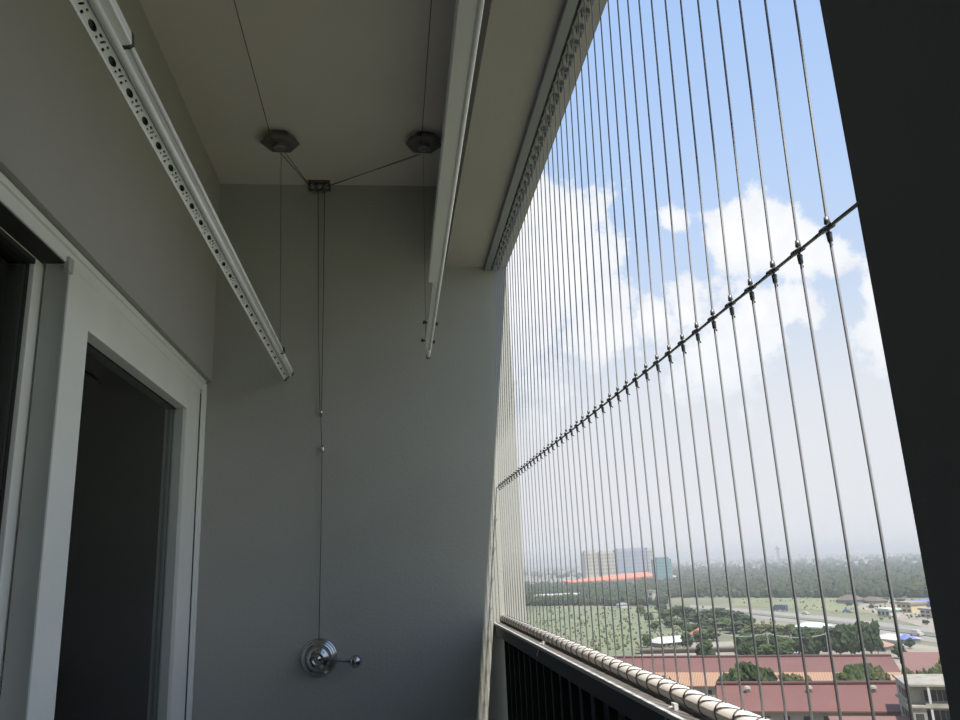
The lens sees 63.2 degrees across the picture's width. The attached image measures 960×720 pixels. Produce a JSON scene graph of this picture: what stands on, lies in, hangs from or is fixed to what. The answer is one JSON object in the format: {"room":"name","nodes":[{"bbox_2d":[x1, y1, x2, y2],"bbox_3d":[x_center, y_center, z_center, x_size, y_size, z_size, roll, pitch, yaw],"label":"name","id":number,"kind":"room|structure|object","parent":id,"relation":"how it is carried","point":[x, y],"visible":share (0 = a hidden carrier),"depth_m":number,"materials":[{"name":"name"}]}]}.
{"room":"apartment balcony","nodes":[
{"label":"apartment balcony","id":0,"kind":"room"},
{"bbox_2d":[0,0,220,381],"bbox_3d":[-0.802,0.141,0.601,0.243,2.705,4.000,-1,-15,-7],"label":"wall","id":1,"kind":"structure","parent":0,"point":[71,143],"depth_m":1.71,"materials":[{"name":"grey paint"}]},
{"bbox_2d":[0,171,206,719],"bbox_3d":[-0.808,0.600,0.867,0.179,1.955,3.249,-1,-15,-7],"label":"door","id":2,"kind":"structure","parent":1,"relation":"in","point":[103,420],"depth_m":1.71,"materials":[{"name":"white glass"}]},
{"bbox_2d":[139,0,455,185],"bbox_3d":[-0.357,-1.266,1.134,1.292,0.245,4.600,-1,-15,-7],"label":"ceiling","id":3,"kind":"structure","parent":0,"point":[345,79],"depth_m":2.30,"materials":[{"name":"paint"}]},
{"bbox_2d":[261,130,298,152],"bbox_3d":[-0.662,-0.717,2.582,0.124,0.049,0.111,-1,-15,-7],"label":"pulley","id":4,"kind":"object","parent":3,"relation":"attached to","point":[283,141],"visible":0.99,"depth_m":2.56,"materials":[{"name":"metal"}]},
{"bbox_2d":[233,0,273,145],"bbox_3d":[-0.492,-1.138,0.967,0.019,0.002,3.375,-1,-15,-7],"label":"cable","id":5,"kind":"object","parent":4,"relation":"attached to","point":[233,0],"visible":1,"depth_m":2.17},
{"bbox_2d":[280,226,280,323],"bbox_3d":[-0.645,-0.367,2.525,0.015,0.681,0.019,-1,-15,-7],"label":"cable","id":6,"kind":"object","parent":4,"relation":"hanging from","point":[280,226],"visible":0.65,"depth_m":2.50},
{"bbox_2d":[68,0,293,380],"bbox_3d":[-0.534,-0.248,1.588,0.040,0.045,2.336,-1,-15,-7],"label":"rod","id":7,"kind":"object","parent":6,"relation":"hanging from","point":[103,21],"visible":1,"depth_m":1.21,"materials":[{"name":"white metal"}]},
{"bbox_2d":[405,131,440,152],"bbox_3d":[-0.189,-0.727,2.628,0.124,0.049,0.111,-1,-15,-7],"label":"pulley","id":8,"kind":"object","parent":3,"relation":"attached to","point":[430,142],"visible":0.99,"depth_m":2.60,"materials":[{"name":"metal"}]},
{"bbox_2d":[328,154,420,186],"bbox_3d":[-0.384,-0.674,2.776,0.336,0.023,0.277,-1,-15,-7],"label":"cable","id":9,"kind":"object","parent":8,"relation":"attached to","point":[416,154],"visible":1,"depth_m":2.76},
{"bbox_2d":[423,154,425,333],"bbox_3d":[-0.180,-0.383,2.531,0.017,0.690,0.102,-1,-15,-7],"label":"cable","id":10,"kind":"object","parent":8,"relation":"hanging from","point":[423,154],"visible":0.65,"depth_m":2.53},
{"bbox_2d":[421,0,484,358],"bbox_3d":[-0.067,-0.285,1.511,0.044,0.032,2.068,-1,-15,-6],"label":"rod","id":11,"kind":"object","parent":10,"relation":"hanging from","point":[468,14],"visible":1,"depth_m":1.22,"materials":[{"name":"white metal"}]},
{"bbox_2d":[421,0,431,144],"bbox_3d":[-0.017,-1.145,1.023,0.005,0.002,3.375,-1,-15,-7],"label":"cable","id":12,"kind":"object","parent":8,"relation":"attached to","point":[431,0],"visible":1,"depth_m":2.20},
{"bbox_2d":[192,184,526,719],"bbox_3d":[-0.519,0.702,2.773,1.292,2.705,0.400,-1,-15,-7],"label":"wall","id":13,"kind":"structure","parent":0,"point":[411,584],"depth_m":2.66,"materials":[{"name":"paint"}]},
{"bbox_2d":[308,180,330,193],"bbox_3d":[-0.597,-0.638,2.896,0.080,0.047,0.040,-1,-15,-7],"label":"pulley","id":14,"kind":"object","parent":13,"relation":"attached to","point":[315,185],"visible":0.94,"depth_m":2.89,"materials":[{"name":"metal"}]},
{"bbox_2d":[318,190,324,639],"bbox_3d":[-0.554,0.142,2.695,0.027,1.610,0.003,-1,-15,-7],"label":"cable","id":15,"kind":"object","parent":14,"relation":"hanging from","point":[324,190],"visible":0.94,"depth_m":2.73,"materials":[{"name":"metal"}]},
{"bbox_2d":[300,638,361,676],"bbox_3d":[-0.471,0.941,2.462,0.196,0.117,0.084,-1,-15,-7],"label":"winch","id":16,"kind":"object","parent":13,"relation":"attached to","point":[318,658],"visible":1,"depth_m":2.46,"materials":[{"name":"silver metal"}]},
{"bbox_2d":[493,622,713,719],"bbox_3d":[0.220,1.094,1.405,0.070,1.064,2.185,-1,-15,-7],"label":"balcony railing","id":17,"kind":"object","parent":13,"relation":"attached to","point":[544,681],"visible":0.96,"depth_m":1.63,"materials":[{"name":"metal"}]},
{"bbox_2d":[484,0,913,719],"bbox_3d":[0.186,-0.021,1.701,0.061,1.258,2.185,-1,-15,-7],"label":"grille","id":18,"kind":"object","parent":17,"relation":"attached to","point":[711,707],"visible":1,"depth_m":1.21,"materials":[{"name":"metal"}]},
{"bbox_2d":[445,0,606,266],"bbox_3d":[0.194,-1.022,1.026,0.230,0.330,4.000,-1,-15,-7],"label":"beam","id":19,"kind":"structure","parent":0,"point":[516,37],"depth_m":1.91,"materials":[{"name":"paint"}]},
{"bbox_2d":[820,0,959,719],"bbox_3d":[0.384,0.151,0.195,0.078,2.373,0.669,-1,-15,-7],"label":"wall","id":20,"kind":"structure","parent":0,"point":[895,64],"depth_m":0.54,"materials":[{"name":"paint"}]},
{"label":"outside","id":21,"kind":"structure","parent":0,"visible":0},
{"bbox_2d":[526,607,705,655],"bbox_3d":[67.583,136.815,398.964,178.879,0.260,392.399,-1,-15,-7],"label":"field","id":22,"kind":"structure","parent":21,"point":[665,631],"depth_m":409.12,"materials":[{"name":"green plant"}]},
{"bbox_2d":[526,606,712,651],"bbox_3d":[74.762,148.914,449.463,159.610,2.181,347.599,-1,-15,-7],"label":"scrub","id":23,"kind":"object","parent":22,"relation":"on","point":[618,646],"visible":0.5,"depth_m":370.78,"materials":[{"name":"plant"}]},
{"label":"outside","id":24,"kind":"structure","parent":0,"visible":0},
{"bbox_2d":[523,547,937,646],"bbox_3d":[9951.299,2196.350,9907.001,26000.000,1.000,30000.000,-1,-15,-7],"label":"ground","id":25,"kind":"structure","parent":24,"point":[723,601],"depth_m":592.72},
{"bbox_2d":[582,550,598,578],"bbox_3d":[162.014,304.609,1145.515,19.198,48.222,22.400,-1,-15,-7],"label":"tower block","id":26,"kind":"object","parent":25,"relation":"on","point":[590,552],"visible":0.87,"depth_m":1137.21,"materials":[{"name":"concrete"}]},
{"bbox_2d":[524,580,668,605],"bbox_3d":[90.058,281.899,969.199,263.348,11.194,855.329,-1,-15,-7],"label":"woodland","id":27,"kind":"object","parent":25,"relation":"on","point":[663,597],"visible":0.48,"depth_m":649.55,"materials":[{"name":"green plant"}]},
{"bbox_2d":[597,550,615,576],"bbox_3d":[186.292,304.751,1148.216,20.768,47.182,22.400,-1,-15,-7],"label":"tower block","id":28,"kind":"object","parent":25,"relation":"on","point":[612,568],"visible":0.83,"depth_m":1139.71,"materials":[{"name":"concrete"}]},
{"bbox_2d":[563,572,652,584],"bbox_3d":[185.585,302.296,1073.751,160.687,14.000,34.000,7,-18,-33],"label":"long hall","id":29,"kind":"object","parent":25,"relation":"on","point":[630,576],"visible":0.52,"depth_m":1064.02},
{"bbox_2d":[613,547,647,573],"bbox_3d":[222.127,303.239,1152.666,44.052,49.209,22.400,-1,-15,-7],"label":"tower block","id":30,"kind":"object","parent":25,"relation":"on","point":[638,560],"visible":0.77,"depth_m":1143.90,"materials":[{"name":"concrete"}]},
{"bbox_2d":[642,634,649,647],"bbox_3d":[64.209,108.325,300.923,3.666,5.200,3.890,-3,-15,3],"label":"tree","id":31,"kind":"object","parent":25,"relation":"on","point":[646,637],"visible":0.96,"depth_m":299.86,"materials":[{"name":"green plant"}]},
{"bbox_2d":[644,547,654,573],"bbox_3d":[253.658,305.544,1166.020,12.116,48.785,22.400,-1,-15,-7],"label":"tower block","id":32,"kind":"object","parent":25,"relation":"on","point":[649,554],"visible":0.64,"depth_m":1157.95,"materials":[{"name":"concrete"}]},
{"bbox_2d":[647,590,655,605],"bbox_3d":[124.657,172.310,564.662,4.968,10.780,4.847,-16,-20,41],"label":"water tower","id":33,"kind":"structure","parent":25,"relation":"on","point":[652,593],"depth_m":563.37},
{"bbox_2d":[651,557,672,579],"bbox_3d":[246.502,284.645,1056.248,20.613,33.790,22.400,-1,-15,-7],"label":"tower block","id":34,"kind":"object","parent":25,"relation":"on","point":[659,561],"visible":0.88,"depth_m":1047.14,"materials":[{"name":"teal glass"}]},
{"bbox_2d":[660,609,670,618],"bbox_3d":[100.476,138.059,422.377,6.779,6.521,7.195,7,-18,-33],"label":"tree","id":35,"kind":"object","parent":25,"relation":"on","point":[664,613],"visible":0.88,"depth_m":420.61,"materials":[{"name":"green plant"}]},
{"bbox_2d":[663,617,678,627],"bbox_3d":[93.090,128.494,382.174,7.173,5.136,7.614,-15,-19,39],"label":"tree","id":36,"kind":"object","parent":25,"relation":"on","point":[667,620],"visible":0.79,"depth_m":380.36,"materials":[{"name":"green plant"}]},
{"bbox_2d":[672,605,681,618],"bbox_3d":[109.420,140.080,434.008,9.507,7.763,9.500,-3,-15,0],"label":"tree","id":37,"kind":"object","parent":25,"relation":"on","point":[676,610],"visible":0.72,"depth_m":431.01,"materials":[{"name":"green plant"}]},
{"bbox_2d":[673,620,688,629],"bbox_3d":[95.318,124.864,367.872,9.264,4.653,8.133,-11,-17,28],"label":"tree","id":38,"kind":"object","parent":25,"relation":"on","point":[680,623],"visible":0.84,"depth_m":365.97,"materials":[{"name":"green plant"}]},
{"bbox_2d":[680,632,692,645],"bbox_3d":[77.508,105.245,292.783,4.683,5.824,5.372,-8,-16,19],"label":"tree","id":39,"kind":"object","parent":25,"relation":"on","point":[690,639],"visible":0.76,"depth_m":292.06,"materials":[{"name":"green plant"}]},
{"bbox_2d":[678,607,695,618],"bbox_3d":[113.042,137.557,423.490,10.932,6.951,10.617,-12,-18,33],"label":"tree","id":40,"kind":"object","parent":25,"relation":"on","point":[688,610],"visible":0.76,"depth_m":421.43,"materials":[{"name":"green plant"}]},
{"bbox_2d":[683,624,702,631],"bbox_3d":[94.104,118.541,343.589,8.898,4.589,8.642,-2,-15,-2],"label":"tree","id":41,"kind":"object","parent":25,"relation":"on","point":[690,627],"visible":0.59,"depth_m":342.20,"materials":[{"name":"green plant"}]},
{"bbox_2d":[686,612,708,623],"bbox_3d":[109.474,130.500,393.882,10.744,5.788,9.365,7,-18,-33],"label":"tree","id":42,"kind":"object","parent":25,"relation":"on","point":[693,618],"visible":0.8,"depth_m":392.34,"materials":[{"name":"green plant"}]},
{"bbox_2d":[693,630,708,639],"bbox_3d":[88.893,110.864,313.669,6.727,4.616,7.139,-6,-15,13],"label":"tree","id":43,"kind":"object","parent":25,"relation":"on","point":[705,634],"visible":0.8,"depth_m":311.88,"materials":[{"name":"green plant"}]},
{"bbox_2d":[694,639,715,654],"bbox_3d":[66.048,86.919,228.652,6.114,9.537,7.013,-7,-15,15],"label":"tree","id":44,"kind":"object","parent":25,"relation":"on","point":[707,646],"visible":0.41,"depth_m":228.74,"materials":[{"name":"green plant"}]},
{"bbox_2d":[700,620,721,629],"bbox_3d":[104.520,120.544,354.002,11.111,5.113,11.441,-12,-18,33],"label":"tree","id":45,"kind":"object","parent":25,"relation":"on","point":[706,624],"visible":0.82,"depth_m":351.65,"materials":[{"name":"green plant"}]},
{"bbox_2d":[707,627,720,640],"bbox_3d":[93.474,110.467,314.247,6.685,5.274,5.827,1,-15,-12],"label":"tree","id":46,"kind":"object","parent":25,"relation":"on","point":[711,632],"visible":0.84,"depth_m":313.11,"materials":[{"name":"green plant"}]},
{"bbox_2d":[704,607,724,618],"bbox_3d":[123.446,132.369,405.644,14.332,6.951,13.919,-12,-17,31],"label":"tree","id":47,"kind":"object","parent":25,"relation":"on","point":[709,613],"visible":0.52,"depth_m":403.41,"materials":[{"name":"green plant"}]},
{"bbox_2d":[712,618,730,630],"bbox_3d":[110.084,120.212,354.560,12.853,5.550,10.669,8,-18,-34],"label":"tree","id":48,"kind":"object","parent":25,"relation":"on","point":[723,621],"visible":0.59,"depth_m":353.58,"materials":[{"name":"green plant"}]},
{"bbox_2d":[715,671,730,696],"bbox_3d":[53.998,73.044,172.353,4.396,8.680,4.392,1,-15,-12],"label":"tree","id":49,"kind":"object","parent":25,"relation":"on","point":[726,676],"visible":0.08,"depth_m":171.90,"materials":[{"name":"green plant"}]},
{"bbox_2d":[524,553,923,578],"bbox_3d":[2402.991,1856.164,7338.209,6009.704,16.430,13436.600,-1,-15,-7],"label":"woodland","id":50,"kind":"object","parent":25,"relation":"on","point":[895,563],"visible":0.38,"depth_m":1496.30,"materials":[{"name":"green plant"}]},
{"bbox_2d":[717,610,734,617],"bbox_3d":[125.829,130.031,395.937,12.345,6.301,12.712,3,-16,-21],"label":"tree","id":51,"kind":"object","parent":25,"relation":"on","point":[723,614],"visible":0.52,"depth_m":393.97,"materials":[{"name":"green plant"}]},
{"bbox_2d":[722,621,747,632],"bbox_3d":[111.183,116.727,340.442,11.325,4.980,9.873,9,-19,-38],"label":"tree","id":52,"kind":"object","parent":25,"relation":"on","point":[738,625],"visible":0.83,"depth_m":338.88,"materials":[{"name":"green plant"}]},
{"bbox_2d":[729,668,742,680],"bbox_3d":[56.145,72.786,172.347,5.778,8.990,4.796,-17,-20,42],"label":"tree","id":53,"kind":"object","parent":25,"relation":"on","point":[734,677],"visible":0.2,"depth_m":171.78,"materials":[{"name":"green plant"}]},
{"bbox_2d":[727,611,746,620],"bbox_3d":[126.032,125.717,380.232,11.884,6.605,11.874,-4,-15,6],"label":"tree","id":54,"kind":"object","parent":25,"relation":"on","point":[736,615],"visible":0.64,"depth_m":380.27,"materials":[{"name":"green plant"}]},
{"bbox_2d":[733,632,756,654],"bbox_3d":[87.392,94.208,257.174,7.497,8.115,8.601,-6,-15,14],"label":"tree","id":55,"kind":"object","parent":25,"relation":"on","point":[739,640],"visible":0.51,"depth_m":256.49,"materials":[{"name":"green plant"}]},
{"bbox_2d":[734,661,757,680],"bbox_3d":[59.453,71.992,172.522,7.142,10.324,7.354,-12,-18,33],"label":"tree","id":56,"kind":"object","parent":25,"relation":"on","point":[748,669],"visible":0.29,"depth_m":171.78,"materials":[{"name":"green plant"}]},
{"bbox_2d":[737,615,755,625],"bbox_3d":[124.960,122.829,366.597,8.834,5.319,7.700,0,-15,-10],"label":"tree","id":57,"kind":"object","parent":25,"relation":"on","point":[746,620],"visible":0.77,"depth_m":364.90,"materials":[{"name":"green plant"}]},
{"bbox_2d":[741,641,754,654],"bbox_3d":[80.382,88.023,232.785,5.142,8.240,5.138,-4,-15,7],"label":"tree","id":58,"kind":"object","parent":25,"relation":"on","point":[747,648],"visible":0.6,"depth_m":233.02,"materials":[{"name":"green plant"}]},
{"bbox_2d":[742,624,760,633],"bbox_3d":[114.072,112.713,325.949,8.565,5.085,8.147,-12,-18,33],"label":"tree","id":59,"kind":"object","parent":25,"relation":"on","point":[747,629],"visible":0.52,"depth_m":323.99,"materials":[{"name":"green plant"}]},
{"bbox_2d":[752,635,764,647],"bbox_3d":[92.004,94.667,258.654,7.279,7.574,7.273,1,-15,-13],"label":"tree","id":60,"kind":"object","parent":25,"relation":"on","point":[758,638],"visible":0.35,"depth_m":256.30,"materials":[{"name":"green plant"}]},
{"bbox_2d":[755,667,768,680],"bbox_3d":[62.210,72.509,172.905,5.957,9.274,5.613,10,-19,-40],"label":"tree","id":61,"kind":"object","parent":25,"relation":"on","point":[763,675],"visible":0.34,"depth_m":171.57,"materials":[{"name":"green plant"}]},
{"bbox_2d":[756,644,770,654],"bbox_3d":[86.715,89.266,235.960,6.670,6.895,5.856,-1,-15,-7],"label":"tree","id":62,"kind":"object","parent":25,"relation":"on","point":[761,649],"visible":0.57,"depth_m":234.79,"materials":[{"name":"green plant"}]},
{"bbox_2d":[755,624,771,635],"bbox_3d":[117.717,111.299,321.259,7.996,5.103,8.273,11,-20,-41],"label":"tree","id":63,"kind":"object","parent":25,"relation":"on","point":[761,629],"visible":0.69,"depth_m":320.02,"materials":[{"name":"green plant"}]},
{"bbox_2d":[761,634,774,644],"bbox_3d":[95.281,93.446,254.501,8.199,7.526,7.963,-11,-17,30],"label":"tree","id":64,"kind":"object","parent":25,"relation":"on","point":[771,639],"visible":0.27,"depth_m":253.81,"materials":[{"name":"green plant"}]},
{"bbox_2d":[764,667,777,680],"bbox_3d":[64.406,72.709,172.973,5.091,8.726,4.944,-4,-15,6],"label":"tree","id":65,"kind":"object","parent":25,"relation":"on","point":[771,676],"visible":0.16,"depth_m":172.45,"materials":[{"name":"green plant"}]},
{"bbox_2d":[767,625,784,634],"bbox_3d":[120.786,110.158,317.022,8.032,4.875,7.568,-14,-19,38],"label":"tree","id":66,"kind":"object","parent":25,"relation":"on","point":[780,628],"visible":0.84,"depth_m":315.41,"materials":[{"name":"green plant"}]},
{"bbox_2d":[773,604,787,610],"bbox_3d":[175.484,145.148,456.925,2.740,3.597,10.000,5,-17,-28],"label":"truck","id":67,"kind":"object","parent":25,"relation":"on","point":[777,607],"visible":0.94,"depth_m":455.40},
{"bbox_2d":[768,645,794,654],"bbox_3d":[89.164,88.145,231.913,7.500,6.782,7.284,5,-16,-25],"label":"tree","id":68,"kind":"object","parent":25,"relation":"on","point":[782,649],"visible":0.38,"depth_m":231.04,"materials":[{"name":"green plant"}]},
{"bbox_2d":[638,567,928,597],"bbox_3d":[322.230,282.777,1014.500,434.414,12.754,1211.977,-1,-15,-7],"label":"woodland","id":69,"kind":"object","parent":25,"relation":"on","point":[910,584],"visible":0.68,"depth_m":651.69,"materials":[{"name":"green plant"}]},
{"bbox_2d":[777,635,794,654],"bbox_3d":[98.050,92.714,251.688,6.700,7.261,7.112,-11,-17,30],"label":"tree","id":70,"kind":"object","parent":25,"relation":"on","point":[786,641],"visible":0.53,"depth_m":249.87,"materials":[{"name":"green plant"}]},
{"bbox_2d":[781,624,796,636],"bbox_3d":[125.030,109.672,316.315,6.854,5.080,8.257,-5,-15,8],"label":"tree","id":71,"kind":"object","parent":25,"relation":"on","point":[788,628],"visible":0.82,"depth_m":314.02,"materials":[{"name":"green plant"}]},
{"bbox_2d":[790,630,799,654],"bbox_3d":[105.525,94.096,259.488,4.852,7.912,4.996,8,-18,-34],"label":"tree","id":72,"kind":"object","parent":25,"relation":"on","point":[794,633],"visible":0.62,"depth_m":258.69,"materials":[{"name":"green plant"}]},
{"bbox_2d":[789,673,803,680],"bbox_3d":[70.460,73.351,173.638,3.418,7.283,3.593,-11,-17,29],"label":"tree","id":73,"kind":"object","parent":25,"relation":"on","point":[794,677],"visible":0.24,"depth_m":173.25,"materials":[{"name":"green plant"}]},
{"bbox_2d":[799,633,815,653],"bbox_3d":[101.911,89.431,242.841,5.118,8.752,4.462,-13,-18,34],"label":"tree","id":74,"kind":"object","parent":25,"relation":"on","point":[809,646],"visible":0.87,"depth_m":241.77,"materials":[{"name":"green plant"}]},
{"bbox_2d":[795,622,832,629],"bbox_3d":[138.867,111.680,325.376,10.304,4.581,13.031,10,-19,-39],"label":"house","id":75,"kind":"structure","parent":25,"relation":"on","point":[813,625],"depth_m":322.81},
{"bbox_2d":[806,629,826,653],"bbox_3d":[109.275,91.982,253.449,7.083,8.585,7.293,-15,-19,40],"label":"tree","id":76,"kind":"object","parent":25,"relation":"on","point":[815,632],"visible":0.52,"depth_m":251.83,"materials":[{"name":"green plant"}]},
{"bbox_2d":[818,625,838,652],"bbox_3d":[112.492,90.511,251.260,7.001,10.030,6.995,-14,-18,36],"label":"tree","id":77,"kind":"object","parent":25,"relation":"on","point":[822,638],"visible":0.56,"depth_m":250.18,"materials":[{"name":"green plant"}]},
{"bbox_2d":[740,597,928,650],"bbox_3d":[187.803,137.655,426.796,223.878,2.392,323.023,-1,-15,-7],"label":"scrub","id":78,"kind":"object","parent":25,"relation":"on","point":[919,615],"visible":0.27,"depth_m":421.69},
{"bbox_2d":[830,624,849,653],"bbox_3d":[114.268,89.850,249.396,7.461,10.201,6.504,-10,-16,25],"label":"tree","id":79,"kind":"object","parent":25,"relation":"on","point":[841,639],"visible":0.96,"depth_m":247.51,"materials":[{"name":"green plant"}]},
{"bbox_2d":[835,672,848,680],"bbox_3d":[78.681,71.551,168.894,3.908,7.617,3.244,2,-15,-16],"label":"tree","id":80,"kind":"object","parent":25,"relation":"on","point":[840,676],"visible":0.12,"depth_m":168.83,"materials":[{"name":"green plant"}]},
{"bbox_2d":[836,595,863,603],"bbox_3d":[235.701,151.868,495.753,10.388,5.313,14.528,4,-16,-24],"label":"hut","id":81,"kind":"object","parent":25,"relation":"on","point":[846,598],"visible":0.68,"depth_m":492.82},
{"bbox_2d":[840,623,864,653],"bbox_3d":[118.188,89.577,249.392,7.945,10.382,7.716,-1,-15,-6],"label":"tree","id":82,"kind":"object","parent":25,"relation":"on","point":[853,646],"visible":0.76,"depth_m":247.32,"materials":[{"name":"green plant"}]},
{"bbox_2d":[842,664,862,680],"bbox_3d":[81.324,70.719,169.078,5.583,9.092,4.634,9,-19,-37],"label":"tree","id":83,"kind":"object","parent":25,"relation":"on","point":[853,673],"visible":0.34,"depth_m":169.69,"materials":[{"name":"green plant"}]},
{"bbox_2d":[852,621,869,652],"bbox_3d":[121.864,89.213,250.008,5.853,11.076,6.715,-10,-16,25],"label":"tree","id":84,"kind":"object","parent":25,"relation":"on","point":[863,627],"visible":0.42,"depth_m":249.17,"materials":[{"name":"green plant"}]},
{"bbox_2d":[856,662,874,679],"bbox_3d":[83.859,70.648,169.365,6.141,9.153,5.098,8,-18,-35],"label":"tree","id":85,"kind":"object","parent":25,"relation":"on","point":[860,666],"visible":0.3,"depth_m":169.94,"materials":[{"name":"green plant"}]},
{"bbox_2d":[828,716,909,719],"bbox_3d":[65.863,62.966,129.873,12.733,5.400,14.000,-6,-15,13],"label":"shed","id":86,"kind":"object","parent":25,"relation":"on","point":[829,717],"visible":1,"depth_m":133.49,"materials":[{"name":"metal"}]},
{"bbox_2d":[864,622,878,653],"bbox_3d":[124.935,89.597,250.543,5.401,10.335,5.561,-6,-15,14],"label":"tree","id":87,"kind":"object","parent":25,"relation":"on","point":[873,641],"visible":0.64,"depth_m":249.08,"materials":[{"name":"green plant"}]},
{"bbox_2d":[864,596,887,603],"bbox_3d":[246.154,149.936,487.612,9.530,3.969,17.024,-1,-15,-8],"label":"hut","id":88,"kind":"object","parent":25,"relation":"on","point":[870,599],"visible":0.92,"depth_m":481.88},
{"bbox_2d":[870,618,883,653],"bbox_3d":[127.420,88.960,251.212,3.858,11.688,3.855,-7,-15,15],"label":"tree","id":89,"kind":"object","parent":25,"relation":"on","point":[875,625],"visible":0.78,"depth_m":250.30,"materials":[{"name":"green plant"}]},
{"bbox_2d":[874,665,885,679],"bbox_3d":[86.570,70.882,169.715,4.464,8.635,4.247,0,-15,-9],"label":"tree","id":90,"kind":"object","parent":25,"relation":"on","point":[879,674],"visible":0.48,"depth_m":169.01,"materials":[{"name":"green plant"}]},
{"bbox_2d":[875,607,901,616],"bbox_3d":[204.758,126.335,390.828,7.151,3.843,10.336,0,-15,-10],"label":"building","id":91,"kind":"structure","parent":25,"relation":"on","point":[886,611],"depth_m":388.05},
{"bbox_2d":[891,642,906,657],"bbox_3d":[129.360,89.647,240.599,4.576,4.753,4.444,-5,-15,11],"label":"tree","id":92,"kind":"object","parent":25,"relation":"on","point":[895,650],"visible":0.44,"depth_m":240.16,"materials":[{"name":"green plant"}]},
{"bbox_2d":[904,637,915,647],"bbox_3d":[145.122,95.628,263.601,3.519,3.537,3.067,1,-15,-14],"label":"tree","id":93,"kind":"object","parent":25,"relation":"on","point":[909,642],"visible":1,"depth_m":263.15,"materials":[{"name":"green plant"}]},
{"bbox_2d":[895,601,927,612],"bbox_3d":[226.483,129.497,409.275,10.240,5.227,11.902,0,-15,-10],"label":"house","id":94,"kind":"structure","parent":25,"relation":"on","point":[906,606],"depth_m":404.89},
{"bbox_2d":[917,607,931,617],"bbox_3d":[218.497,120.832,373.007,10.316,4.169,13.248,-1,-15,-5],"label":"house","id":95,"kind":"structure","parent":25,"relation":"on","point":[925,612],"depth_m":374.37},
{"bbox_2d":[920,666,937,673],"bbox_3d":[90.841,66.772,156.981,3.855,9.706,4.391,-2,-15,-3],"label":"tree","id":96,"kind":"object","parent":25,"relation":"on","point":[930,670],"visible":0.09,"depth_m":157.71,"materials":[{"name":"green plant"}]},
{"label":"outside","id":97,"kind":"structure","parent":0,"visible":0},
{"bbox_2d":[852,600,933,627],"bbox_3d":[223.287,121.584,368.276,122.501,0.280,272.583,-1,-15,-7],"label":"verge","id":98,"kind":"structure","parent":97,"point":[912,620],"depth_m":379.11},
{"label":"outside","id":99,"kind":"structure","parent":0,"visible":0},
{"bbox_2d":[638,641,938,670],"bbox_3d":[90.719,87.848,217.521,139.868,0.250,191.801,-1,-15,-7],"label":"yard","id":100,"kind":"structure","parent":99,"point":[917,647],"depth_m":263.47,"materials":[{"name":"concrete"}]},
{"bbox_2d":[652,635,693,647],"bbox_3d":[73.891,109.935,305.255,15.511,3.424,11.444,4,-16,-23],"label":"shed","id":101,"kind":"object","parent":100,"relation":"on","point":[668,640],"visible":0.49,"depth_m":301.33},
{"bbox_2d":[636,646,734,653],"bbox_3d":[76.578,103.873,279.195,41.023,1.604,4.088,-6,-15,11],"label":"wall","id":102,"kind":"structure","parent":100,"relation":"on","point":[724,648],"depth_m":279.44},
{"bbox_2d":[612,654,900,698],"bbox_3d":[66.338,80.544,200.244,73.870,7.300,34.000,-8,-16,18],"label":"building roof","id":103,"kind":"object","parent":100,"relation":"on","point":[818,666],"visible":0.18,"depth_m":197.62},
{"bbox_2d":[716,680,900,719],"bbox_3d":[64.610,67.545,152.683,34.570,8.300,20.500,-7,-15,15],"label":"building roof","id":104,"kind":"object","parent":100,"relation":"on","point":[853,695],"visible":0.69,"depth_m":148.26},
{"bbox_2d":[866,641,893,651],"bbox_3d":[134.334,95.936,262.143,7.993,3.139,7.545,10,-19,-39],"label":"house","id":105,"kind":"structure","parent":100,"relation":"on","point":[888,646],"depth_m":259.19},
{"bbox_2d":[880,633,921,643],"bbox_3d":[151.453,101.291,284.526,11.373,2.701,14.259,0,-15,-11],"label":"building","id":106,"kind":"structure","parent":100,"relation":"on","point":[888,637],"depth_m":281.83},
{"bbox_2d":[900,634,917,643],"bbox_3d":[152.382,99.542,278.760,5.848,3.056,4.979,0,-15,-11],"label":"canopy","id":107,"kind":"object","parent":100,"relation":"on","point":[903,637],"visible":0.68,"depth_m":277.19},
{"bbox_2d":[899,652,939,673],"bbox_3d":[115.765,77.407,195.549,17.295,6.600,20.000,-9,-16,22],"label":"shed","id":108,"kind":"object","parent":100,"relation":"on","point":[914,661],"visible":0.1,"depth_m":197.38,"materials":[{"name":"metal"}]},
{"bbox_2d":[892,674,950,719],"bbox_3d":[78.860,60.334,133.134,11.786,11.000,12.300,-7,-15,17],"label":"house","id":109,"kind":"structure","parent":100,"relation":"on","point":[928,696],"depth_m":130.91,"materials":[{"name":"concrete"}]},
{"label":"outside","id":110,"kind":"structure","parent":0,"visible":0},
{"bbox_2d":[735,596,895,613],"bbox_3d":[233.385,174.355,569.839,137.798,0.270,371.806,-1,-15,-7],"label":"meadow","id":111,"kind":"structure","parent":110,"point":[831,605],"depth_m":519.38,"materials":[{"name":"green plant"}]},
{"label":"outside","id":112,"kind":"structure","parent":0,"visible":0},
{"bbox_2d":[690,607,935,636],"bbox_3d":[161.242,125.533,373.022,20.014,0.550,318.430,-1,-15,-7],"label":"median","id":113,"kind":"object","parent":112,"point":[930,634],"visible":0.48,"depth_m":370.74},
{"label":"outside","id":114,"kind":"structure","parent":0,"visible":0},
{"bbox_2d":[690,605,934,632],"bbox_3d":[169.741,131.152,395.281,23.830,0.300,337.511,-1,-15,-7],"label":"road","id":115,"kind":"structure","parent":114,"point":[925,629],"depth_m":395.46,"materials":[{"name":"asphalt"}]},
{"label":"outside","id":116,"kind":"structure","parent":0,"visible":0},
{"bbox_2d":[695,609,936,642],"bbox_3d":[154.376,122.894,361.350,24.759,0.300,318.434,-1,-15,-7],"label":"road","id":117,"kind":"structure","parent":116,"point":[924,638],"depth_m":371.82,"materials":[{"name":"asphalt"}]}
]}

